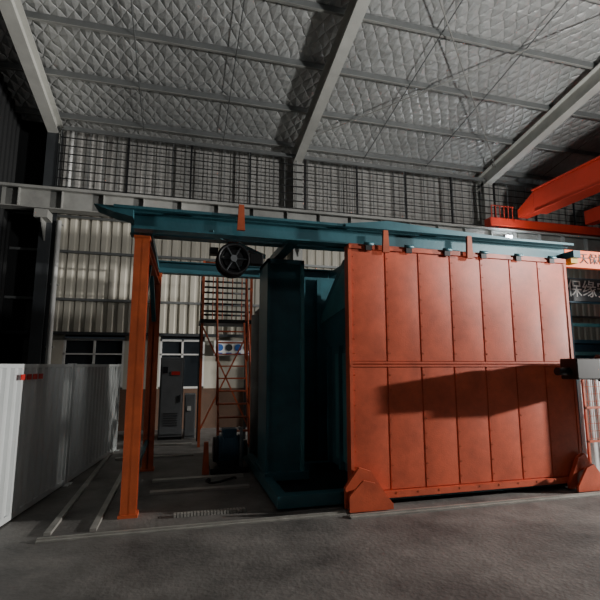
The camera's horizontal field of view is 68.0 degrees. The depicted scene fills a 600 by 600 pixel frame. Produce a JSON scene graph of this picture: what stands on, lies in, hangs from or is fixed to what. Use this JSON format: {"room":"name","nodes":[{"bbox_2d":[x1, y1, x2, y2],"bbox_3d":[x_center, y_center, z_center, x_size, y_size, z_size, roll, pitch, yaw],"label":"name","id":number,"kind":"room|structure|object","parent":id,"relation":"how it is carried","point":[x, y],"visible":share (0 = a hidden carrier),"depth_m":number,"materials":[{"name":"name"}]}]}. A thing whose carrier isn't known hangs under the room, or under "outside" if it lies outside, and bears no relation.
{"room":"industrial hall","nodes":[
{"label":"industrial hall","id":0,"kind":"room"},
{"bbox_2d":[0,73,21,337],"bbox_3d":[-3.682,-4.151,-1.438,0.040,11.000,26.000,2,-9,-15],"label":"wall","id":1,"kind":"structure","parent":0,"point":[10,121],"depth_m":10.44,"materials":[{"name":"grey metal"}]},
{"bbox_2d":[0,0,599,184],"bbox_3d":[7.938,-7.195,2.153,24.100,2.561,26.000,2,-9,-15],"label":"ceiling","id":2,"kind":"structure","parent":0,"point":[267,27],"depth_m":10.32,"materials":[{"name":"metal"}]},
{"bbox_2d":[0,427,599,599],"bbox_3d":[7.899,1.861,0.978,24.100,0.200,26.300,2,-9,-15],"label":"floor","id":3,"kind":"structure","parent":0,"point":[549,549],"depth_m":3.94,"materials":[{"name":"concrete"}]},
{"bbox_2d":[0,363,73,525],"bbox_3d":[-3.060,1.538,5.068,0.172,1.620,2.141,1,-8,-7],"label":"fence panel","id":4,"kind":"object","parent":3,"relation":"on","point":[35,399],"visible":1,"depth_m":5.03,"materials":[{"name":"white metal"}]},
{"bbox_2d":[27,127,63,363],"bbox_3d":[-6.054,-0.601,10.428,0.400,7.400,0.900,2,-9,-15],"label":"steel column","id":5,"kind":"structure","parent":3,"relation":"on","point":[47,220],"depth_m":10.49,"materials":[{"name":"grey metal"}]},
{"bbox_2d":[0,0,64,142],"bbox_3d":[-2.832,-7.206,-0.762,0.240,2.953,25.881,2,-9,-15],"label":"rafter","id":6,"kind":"object","parent":5,"relation":"on","point":[12,11],"depth_m":9.12,"materials":[{"name":"grey metal"}]},
{"bbox_2d":[45,220,63,363],"bbox_3d":[-5.912,0.534,10.586,0.160,5.000,0.155,2,-9,-15],"label":"downpipe","id":7,"kind":"object","parent":5,"relation":"attached to","point":[59,224],"visible":0.71,"depth_m":10.63,"materials":[{"name":"white paint"}]},
{"bbox_2d":[0,182,599,251],"bbox_3d":[4.806,-1.970,13.202,24.100,0.570,0.400,2,-9,-15],"label":"girder","id":8,"kind":"object","parent":5,"relation":"on","point":[16,196],"visible":0.5,"depth_m":11.19,"materials":[{"name":"grey metal"}]},
{"bbox_2d":[484,156,599,236],"bbox_3d":[10.698,-4.058,4.169,4.700,0.945,21.300,2,-9,-15],"label":"crane","id":9,"kind":"object","parent":8,"relation":"on","point":[581,182],"visible":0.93,"depth_m":12.79,"materials":[{"name":"orange metal"}]},
{"bbox_2d":[56,128,599,226],"bbox_3d":[5.159,-2.975,13.727,22.825,1.650,0.080,2,-9,-15],"label":"guard","id":10,"kind":"object","parent":5,"relation":"attached to","point":[128,152],"visible":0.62,"depth_m":12.26,"materials":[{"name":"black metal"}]},
{"bbox_2d":[65,363,120,484],"bbox_3d":[-3.339,1.867,7.324,0.172,1.620,2.492,1,-8,-7],"label":"fence panel","id":11,"kind":"object","parent":3,"relation":"on","point":[95,393],"visible":0.94,"depth_m":7.01,"materials":[{"name":"white metal"}]},
{"bbox_2d":[117,235,161,519],"bbox_3d":[-2.097,0.941,6.033,0.205,3.080,2.365,2,-9,-14],"label":"posts","id":12,"kind":"object","parent":3,"relation":"on","point":[145,269],"visible":1,"depth_m":5.03,"materials":[{"name":"orange metal"}]},
{"bbox_2d":[157,358,183,439],"bbox_3d":[-2.890,2.186,9.994,0.500,1.760,0.690,2,-9,-15],"label":"tall cabinet","id":13,"kind":"object","parent":3,"relation":"on","point":[171,369],"visible":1,"depth_m":9.68,"materials":[{"name":"grey metal"}]},
{"bbox_2d":[183,393,195,438],"bbox_3d":[-2.501,2.606,10.069,0.240,0.950,0.530,2,-9,-15],"label":"control box","id":14,"kind":"object","parent":3,"relation":"on","point":[190,398],"visible":1,"depth_m":9.83,"materials":[{"name":"white paint"}]},
{"bbox_2d":[174,507,245,517],"bbox_3d":[-0.975,2.303,4.825,0.760,0.034,0.070,2,-9,-15],"label":"chain","id":15,"kind":"object","parent":3,"relation":"on","point":[234,510],"visible":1,"depth_m":4.80,"materials":[{"name":"metal"}]},
{"bbox_2d":[205,476,236,483],"bbox_3d":[-1.067,2.449,6.050,0.431,0.030,0.258,2,-9,-15],"label":"hose","id":16,"kind":"object","parent":3,"relation":"on","point":[208,480],"visible":1,"depth_m":6.00,"materials":[{"name":"black rubber"}]},
{"bbox_2d":[196,261,252,446],"bbox_3d":[-1.475,1.036,9.003,1.100,3.750,1.837,2,-9,-15],"label":"scaffold tower","id":17,"kind":"object","parent":3,"relation":"on","point":[246,324],"visible":0.84,"depth_m":9.14,"materials":[{"name":"metal"}]},
{"bbox_2d":[202,426,248,474],"bbox_3d":[-1.189,2.302,6.980,0.690,0.660,0.700,2,-9,-15],"label":"motor","id":18,"kind":"object","parent":3,"relation":"on","point":[229,448],"visible":1,"depth_m":6.75,"materials":[{"name":"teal metal"}]},
{"bbox_2d":[290,156,302,259],"bbox_3d":[-0.066,-0.369,12.015,0.400,7.400,0.900,2,-9,-15],"label":"steel column","id":19,"kind":"structure","parent":3,"relation":"on","point":[295,254],"depth_m":12.41,"materials":[{"name":"grey metal"}]},
{"bbox_2d":[289,0,370,169],"bbox_3d":[3.157,-6.974,0.826,0.240,2.953,25.881,2,-9,-15],"label":"rafter","id":20,"kind":"object","parent":19,"relation":"on","point":[355,11],"depth_m":9.76,"materials":[{"name":"grey metal"}]},
{"bbox_2d":[35,442,599,543],"bbox_3d":[1.670,2.704,7.559,9.700,0.029,5.060,2,-9,-15],"label":"floor track","id":21,"kind":"object","parent":3,"relation":"on","point":[62,514],"visible":0.89,"depth_m":4.91,"materials":[{"name":"metal"}]},
{"bbox_2d":[243,258,566,508],"bbox_3d":[1.389,1.081,7.098,4.200,3.050,3.050,2,-9,-15],"label":"chamber","id":22,"kind":"object","parent":3,"relation":"on","point":[297,452],"visible":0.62,"depth_m":6.17,"materials":[{"name":"paint"}]},
{"bbox_2d":[94,204,580,278],"bbox_3d":[0.541,-0.727,6.792,6.370,0.640,2.700,2,-9,-15],"label":"gantry","id":23,"kind":"object","parent":22,"relation":"on","point":[287,235],"visible":0.83,"depth_m":5.63,"materials":[{"name":"metal"}]},
{"bbox_2d":[209,242,262,278],"bbox_3d":[-0.778,-0.491,5.448,0.650,0.425,0.280,2,-9,-15],"label":"cable reel","id":24,"kind":"object","parent":23,"relation":"attached to","point":[235,255],"visible":1,"depth_m":5.36,"materials":[{"name":"black metal"}]},
{"bbox_2d":[344,243,599,512],"bbox_3d":[2.179,0.875,5.631,3.480,3.065,0.320,2,-9,-15],"label":"door","id":25,"kind":"structure","parent":22,"relation":"attached to","point":[452,385],"depth_m":5.62,"materials":[{"name":"orange paint"}]},
{"bbox_2d":[554,355,599,380],"bbox_3d":[4.171,1.590,5.825,2.041,1.735,0.500,2,-9,-15],"label":"motor","id":26,"kind":"object","parent":25,"relation":"attached to","point":[573,368],"visible":1,"depth_m":5.55,"materials":[{"name":"black metal"}]},
{"bbox_2d":[476,180,492,226],"bbox_3d":[5.923,-0.138,13.603,0.400,7.400,0.900,2,-9,-15],"label":"steel column","id":27,"kind":"structure","parent":3,"relation":"on","point":[484,190],"depth_m":14.17,"materials":[{"name":"grey metal"}]},
{"bbox_2d":[473,63,599,191],"bbox_3d":[9.145,-6.743,2.414,0.240,2.953,25.881,2,-9,-15],"label":"rafter","id":28,"kind":"object","parent":27,"relation":"on","point":[589,85],"depth_m":11.83,"materials":[{"name":"grey metal"}]},
{"bbox_2d":[569,303,599,443],"bbox_3d":[5.643,1.549,9.923,2.500,3.000,1.520,2,-9,-15],"label":"rack","id":29,"kind":"object","parent":3,"relation":"on","point":[581,348],"visible":0.05,"depth_m":9.39,"materials":[{"name":"metal"}]},
{"bbox_2d":[577,380,599,471],"bbox_3d":[5.450,1.843,6.742,2.940,1.500,0.080,2,-9,-15],"label":"fence panel","id":30,"kind":"object","parent":3,"relation":"on","point":[595,447],"visible":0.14,"depth_m":6.42,"materials":[{"name":"white metal"}]},
{"bbox_2d":[581,379,599,463],"bbox_3d":[4.412,1.769,6.236,1.010,1.500,0.030,2,-9,-15],"label":"gate","id":31,"kind":"object","parent":3,"relation":"on","point":[585,407],"visible":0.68,"depth_m":6.14,"materials":[{"name":"metal"}]},
{"bbox_2d":[0,120,599,430],"bbox_3d":[4.562,-0.299,13.881,24.100,7.800,0.410,2,-9,-15],"label":"wall","id":32,"kind":"structure","parent":0,"point":[95,277],"depth_m":11.72,"materials":[{"name":"metal"}]},
{"bbox_2d":[65,125,74,187],"bbox_3d":[-5.787,-3.518,11.211,0.160,1.800,0.155,2,-9,-15],"label":"downpipe","id":33,"kind":"object","parent":32,"relation":"attached to","point":[72,133],"visible":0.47,"depth_m":11.15,"materials":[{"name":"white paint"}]},
{"bbox_2d":[62,338,124,388],"bbox_3d":[-5.095,1.577,10.982,1.400,1.250,0.070,2,-9,-15],"label":"window","id":34,"kind":"structure","parent":32,"relation":"in","point":[75,350],"depth_m":11.03,"materials":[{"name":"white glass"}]},
{"bbox_2d":[158,339,204,388],"bbox_3d":[-3.057,1.656,11.522,1.120,1.250,0.070,2,-9,-15],"label":"window","id":35,"kind":"structure","parent":32,"relation":"in","point":[188,350],"depth_m":11.56,"materials":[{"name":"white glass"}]},
{"bbox_2d":[214,341,248,354],"bbox_3d":[-1.639,1.270,11.756,1.250,0.380,0.045,2,-9,-15],"label":"sign board","id":36,"kind":"object","parent":32,"relation":"attached to","point":[224,348],"visible":0.47,"depth_m":11.68,"materials":[{"name":"white paint"}]},
{"bbox_2d":[0,0,599,180],"bbox_3d":[7.837,-7.038,2.512,24.100,2.590,24.422,2,-9,-15],"label":"roof","id":37,"kind":"structure","parent":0,"point":[306,4],"depth_m":10.49,"materials":[{"name":"grey metal"}]},
{"bbox_2d":[64,125,599,195],"bbox_3d":[5.124,-3.874,14.037,22.800,0.080,0.100,2,-9,-15],"label":"strut","id":38,"kind":"object","parent":37,"relation":"attached to","point":[65,127],"visible":0.78,"depth_m":12.46,"materials":[{"name":"grey metal"}]},
{"bbox_2d":[564,249,599,269],"bbox_3d":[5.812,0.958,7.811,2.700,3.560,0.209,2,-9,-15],"label":"sign","id":39,"kind":"object","parent":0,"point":[589,260],"visible":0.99,"depth_m":7.74,"materials":[{"name":"orange metal"}]},
{"bbox_2d":[567,277,599,303],"bbox_3d":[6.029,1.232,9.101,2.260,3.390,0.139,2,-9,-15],"label":"sign","id":40,"kind":"object","parent":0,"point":[580,290],"visible":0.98,"depth_m":9.21,"materials":[{"name":"black paint"}]}
]}

